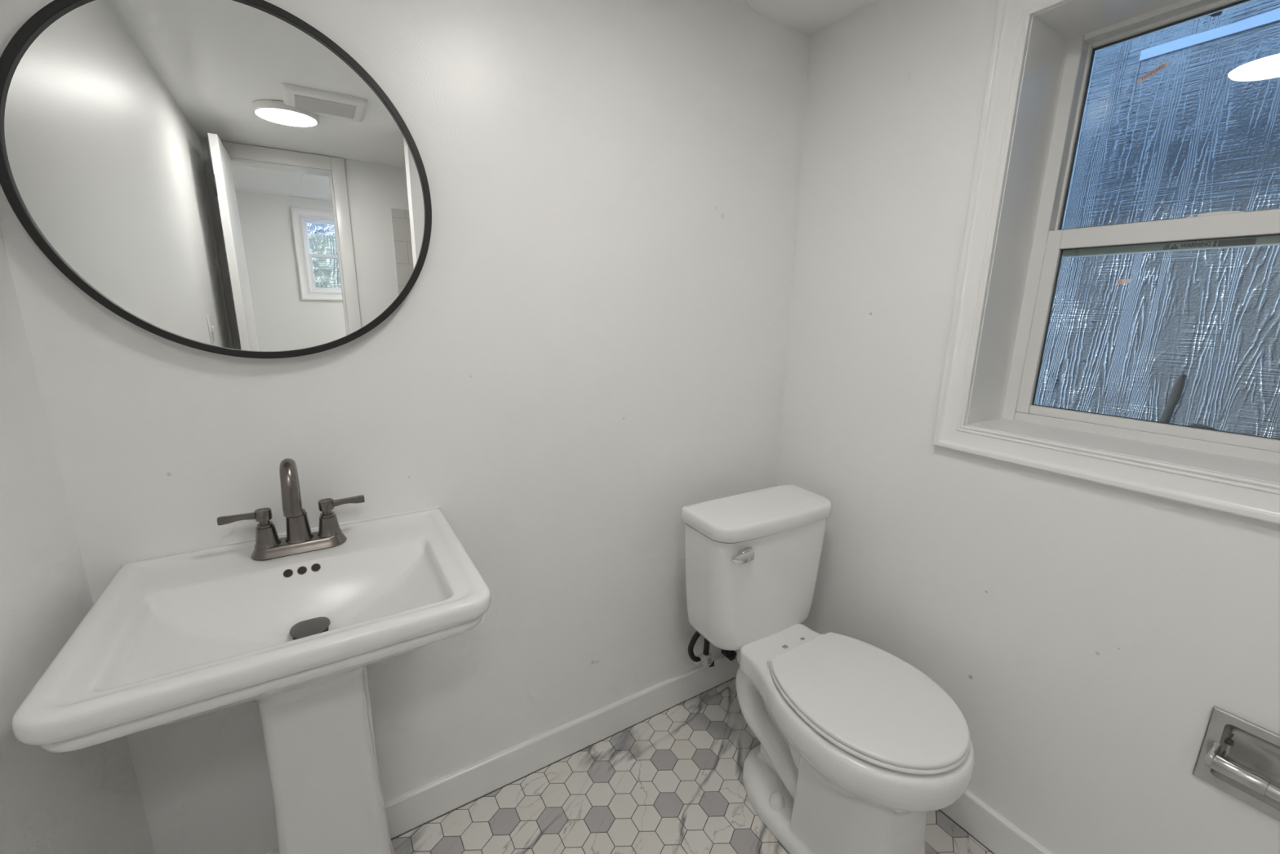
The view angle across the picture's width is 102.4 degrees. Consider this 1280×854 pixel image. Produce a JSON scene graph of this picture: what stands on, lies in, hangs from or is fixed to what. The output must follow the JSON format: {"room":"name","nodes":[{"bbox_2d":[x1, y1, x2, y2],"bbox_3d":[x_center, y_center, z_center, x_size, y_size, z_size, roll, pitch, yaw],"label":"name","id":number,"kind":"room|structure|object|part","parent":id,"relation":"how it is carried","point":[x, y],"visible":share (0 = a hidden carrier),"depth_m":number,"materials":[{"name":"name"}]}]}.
{"room":"bathroom","nodes":[
{"label":"bathroom","id":0,"kind":"room"},
{"bbox_2d":[0,227,155,853],"bbox_3d":[-0.363,0.312,-0.192,0.100,2.107,2.490,-7,15,-31],"label":"wall","id":1,"kind":"structure","parent":0,"point":[88,800],"depth_m":0.77,"materials":[{"name":"paint"}]},
{"bbox_2d":[0,0,810,853],"bbox_3d":[-0.230,-0.047,1.372,2.014,2.107,0.100,-7,15,-31],"label":"wall","id":2,"kind":"structure","parent":0,"point":[586,348],"depth_m":1.24,"materials":[{"name":"paint"}]},
{"bbox_2d":[0,0,431,358],"bbox_3d":[-0.689,-0.423,0.910,0.600,0.600,0.029,-7,15,-31],"label":"round mirror","id":3,"kind":"object","parent":2,"relation":"attached to","point":[224,177],"visible":1,"depth_m":0.88,"materials":[{"name":"black mirror"}]},
{"bbox_2d":[265,649,739,853],"bbox_3d":[-0.258,0.943,1.524,1.714,0.103,0.014,-7,15,-31],"label":"baseboard","id":4,"kind":"structure","parent":2,"relation":"attached to","point":[415,807],"depth_m":1.50,"materials":[{"name":"paint"}]},
{"bbox_2d":[688,631,736,666],"bbox_3d":[0.254,0.699,1.715,0.066,0.292,0.263,11,16,36],"label":"pipes","id":5,"kind":"object","parent":2,"relation":"attached to","point":[705,658],"visible":0.59,"depth_m":1.67,"materials":[{"name":"grey"}]},
{"bbox_2d":[391,676,995,853],"bbox_3d":[0.617,1.408,-0.121,2.184,0.031,3.961,-7,15,-31],"label":"floor","id":6,"kind":"structure","parent":0,"point":[670,781],"depth_m":1.40,"materials":[{"name":"white tile"}]},
{"bbox_2d":[12,506,490,853],"bbox_3d":[-0.595,0.677,0.985,0.552,0.859,0.448,-7,15,-31],"label":"pedestal sink","id":7,"kind":"object","parent":6,"relation":"on","point":[170,639],"visible":0.99,"depth_m":0.87,"materials":[{"name":"white ceramic"}]},
{"bbox_2d":[217,457,364,560],"bbox_3d":[-0.651,0.150,0.970,0.236,0.191,0.114,-7,15,-31],"label":"faucet","id":8,"kind":"object","parent":7,"relation":"on","point":[300,539],"visible":1,"depth_m":0.98,"materials":[{"name":"silver metal"}]},
{"bbox_3d":[-0.742,0.168,0.950,0.057,0.013,0.016,-7,15,-31],"label":"lever","id":9,"kind":"part","parent":8,"relation":"part of","materials":[{"name":"silver metal"}]},
{"bbox_3d":[-0.710,0.190,0.975,0.042,0.072,0.042,-7,15,-31],"label":"handle","id":10,"kind":"part","parent":8,"relation":"part of","materials":[{"name":"silver metal"}]},
{"bbox_3d":[-0.647,0.116,0.953,0.027,0.117,0.096,-7,15,-31],"label":"spout","id":11,"kind":"part","parent":8,"relation":"part of","materials":[{"name":"silver metal"}]},
{"bbox_3d":[-0.667,0.228,1.011,0.158,0.020,0.059,-7,15,-31],"label":"plate","id":12,"kind":"part","parent":8,"relation":"part of","materials":[{"name":"silver metal"}]},
{"bbox_3d":[-0.666,0.191,1.003,0.046,0.058,0.046,-7,15,-31],"label":"spout","id":13,"kind":"part","parent":8,"relation":"part of","materials":[{"name":"silver metal"}]},
{"bbox_3d":[-0.623,0.180,1.028,0.042,0.072,0.042,-7,15,-31],"label":"handle","id":14,"kind":"part","parent":8,"relation":"part of","materials":[{"name":"silver metal"}]},
{"bbox_3d":[-0.590,0.150,1.042,0.057,0.013,0.016,-7,15,-31],"label":"lever","id":15,"kind":"part","parent":8,"relation":"part of","materials":[{"name":"silver metal"}]},
{"bbox_2d":[681,484,974,853],"bbox_3d":[0.472,0.651,1.335,0.444,0.786,0.719,-7,15,-31],"label":"toilet","id":16,"kind":"object","parent":6,"relation":"on","point":[857,746],"visible":1,"depth_m":1.28,"materials":[{"name":"white porcelain"},{"name":"plastic"},{"name":"chrome"}]},
{"bbox_3d":[0.253,0.335,1.300,0.060,0.032,0.011,-9,17,-38],"label":"lever arm","id":17,"kind":"part","parent":16,"relation":"part of","materials":[{"name":"silver metal"}]},
{"bbox_3d":[0.275,0.330,1.331,0.042,0.033,0.022,-7,15,-31],"label":"flush lever","id":18,"kind":"part","parent":16,"relation":"part of","materials":[{"name":"silver metal"}]},
{"bbox_3d":[0.344,0.428,1.511,0.424,0.340,0.190,-7,15,-31],"label":"tank","id":19,"kind":"part","parent":16,"relation":"part of","materials":[{"name":"white ceramic"}]},
{"bbox_3d":[0.347,0.238,1.466,0.434,0.044,0.205,-7,15,-31],"label":"tank lid","id":20,"kind":"part","parent":16,"relation":"part of","materials":[{"name":"white ceramic"}]},
{"bbox_3d":[0.487,0.838,1.337,0.392,0.422,0.624,-7,15,-31],"label":"bowl","id":21,"kind":"part","parent":16,"relation":"part of","materials":[{"name":"white ceramic"}]},
{"bbox_3d":[0.540,0.640,1.209,0.364,0.012,0.408,-7,15,-31],"label":"seat","id":22,"kind":"part","parent":16,"relation":"part of","materials":[{"name":"white plastic"}]},
{"bbox_3d":[0.540,0.627,1.207,0.361,0.013,0.406,-7,15,-31],"label":"seat lid","id":23,"kind":"part","parent":16,"relation":"part of","materials":[{"name":"white plastic"}]},
{"bbox_2d":[727,0,875,35],"bbox_3d":[0.704,-0.703,-0.581,2.300,0.080,4.050,-7,15,-31],"label":"ceiling","id":24,"kind":"structure","parent":0,"point":[809,17],"depth_m":1.38,"materials":[{"name":"paint"}]},
{"bbox_2d":[774,0,1279,853],"bbox_3d":[1.222,0.117,0.768,0.200,2.107,2.490,-7,15,-31],"label":"wall","id":25,"kind":"structure","parent":0,"point":[1086,637],"depth_m":1.25,"materials":[{"name":"paint"}]},
{"bbox_2d":[940,789,1053,853],"bbox_3d":[0.871,1.008,1.322,0.014,0.103,1.560,-7,15,-31],"label":"baseboard","id":26,"kind":"structure","parent":25,"relation":"attached to","point":[987,825],"depth_m":1.29,"materials":[{"name":"paint"}]},
{"bbox_2d":[932,0,1279,524],"bbox_3d":[1.052,-0.378,0.970,0.268,0.990,0.719,-7,15,-31],"label":"window","id":27,"kind":"structure","parent":25,"relation":"in","point":[1015,242],"depth_m":1.14,"materials":[{"name":"paint"}]},
{"bbox_3d":[1.119,-0.200,1.055,0.026,0.437,0.548,-7,15,-31],"label":"sash","id":28,"kind":"part","parent":27,"relation":"part of","materials":[{"name":"glass"}]},
{"bbox_3d":[1.151,-0.582,0.983,0.030,0.460,0.560,-7,15,-31],"label":"sash","id":29,"kind":"part","parent":27,"relation":"part of","materials":[{"name":"glass"}]},
{"bbox_2d":[1192,706,1279,821],"bbox_3d":[1.090,0.599,0.888,0.068,0.151,0.166,-7,15,-31],"label":"paper holder","id":30,"kind":"object","parent":25,"relation":"attached to","point":[1239,757],"visible":1,"depth_m":0.92,"materials":[{"name":"silver metal"}]},
{"bbox_3d":[1.040,0.602,0.937,0.031,0.051,0.014,-7,15,-31],"label":"roller post","id":31,"kind":"part","parent":30,"relation":"part of","materials":[{"name":"silver metal"}]},
{"bbox_3d":[2.085,1.154,2.467,2.800,0.050,5.000,-7,15,-31],"label":"ground","id":32,"kind":"structure","parent":0,"visible":0},
{"bbox_2d":[1034,0,1279,438],"bbox_3d":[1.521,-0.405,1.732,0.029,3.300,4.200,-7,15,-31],"label":"window glass","id":33,"kind":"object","parent":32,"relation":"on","point":[1193,340],"depth_m":1.53,"materials":[{"name":"glass"}]},
{"bbox_2d":[1138,8,1279,61],"bbox_3d":[1.939,-0.966,0.900,0.007,0.028,1.600,-7,15,-31],"label":"trim","id":34,"kind":"structure","parent":33,"relation":"attached to","point":[1272,16],"depth_m":1.44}
]}

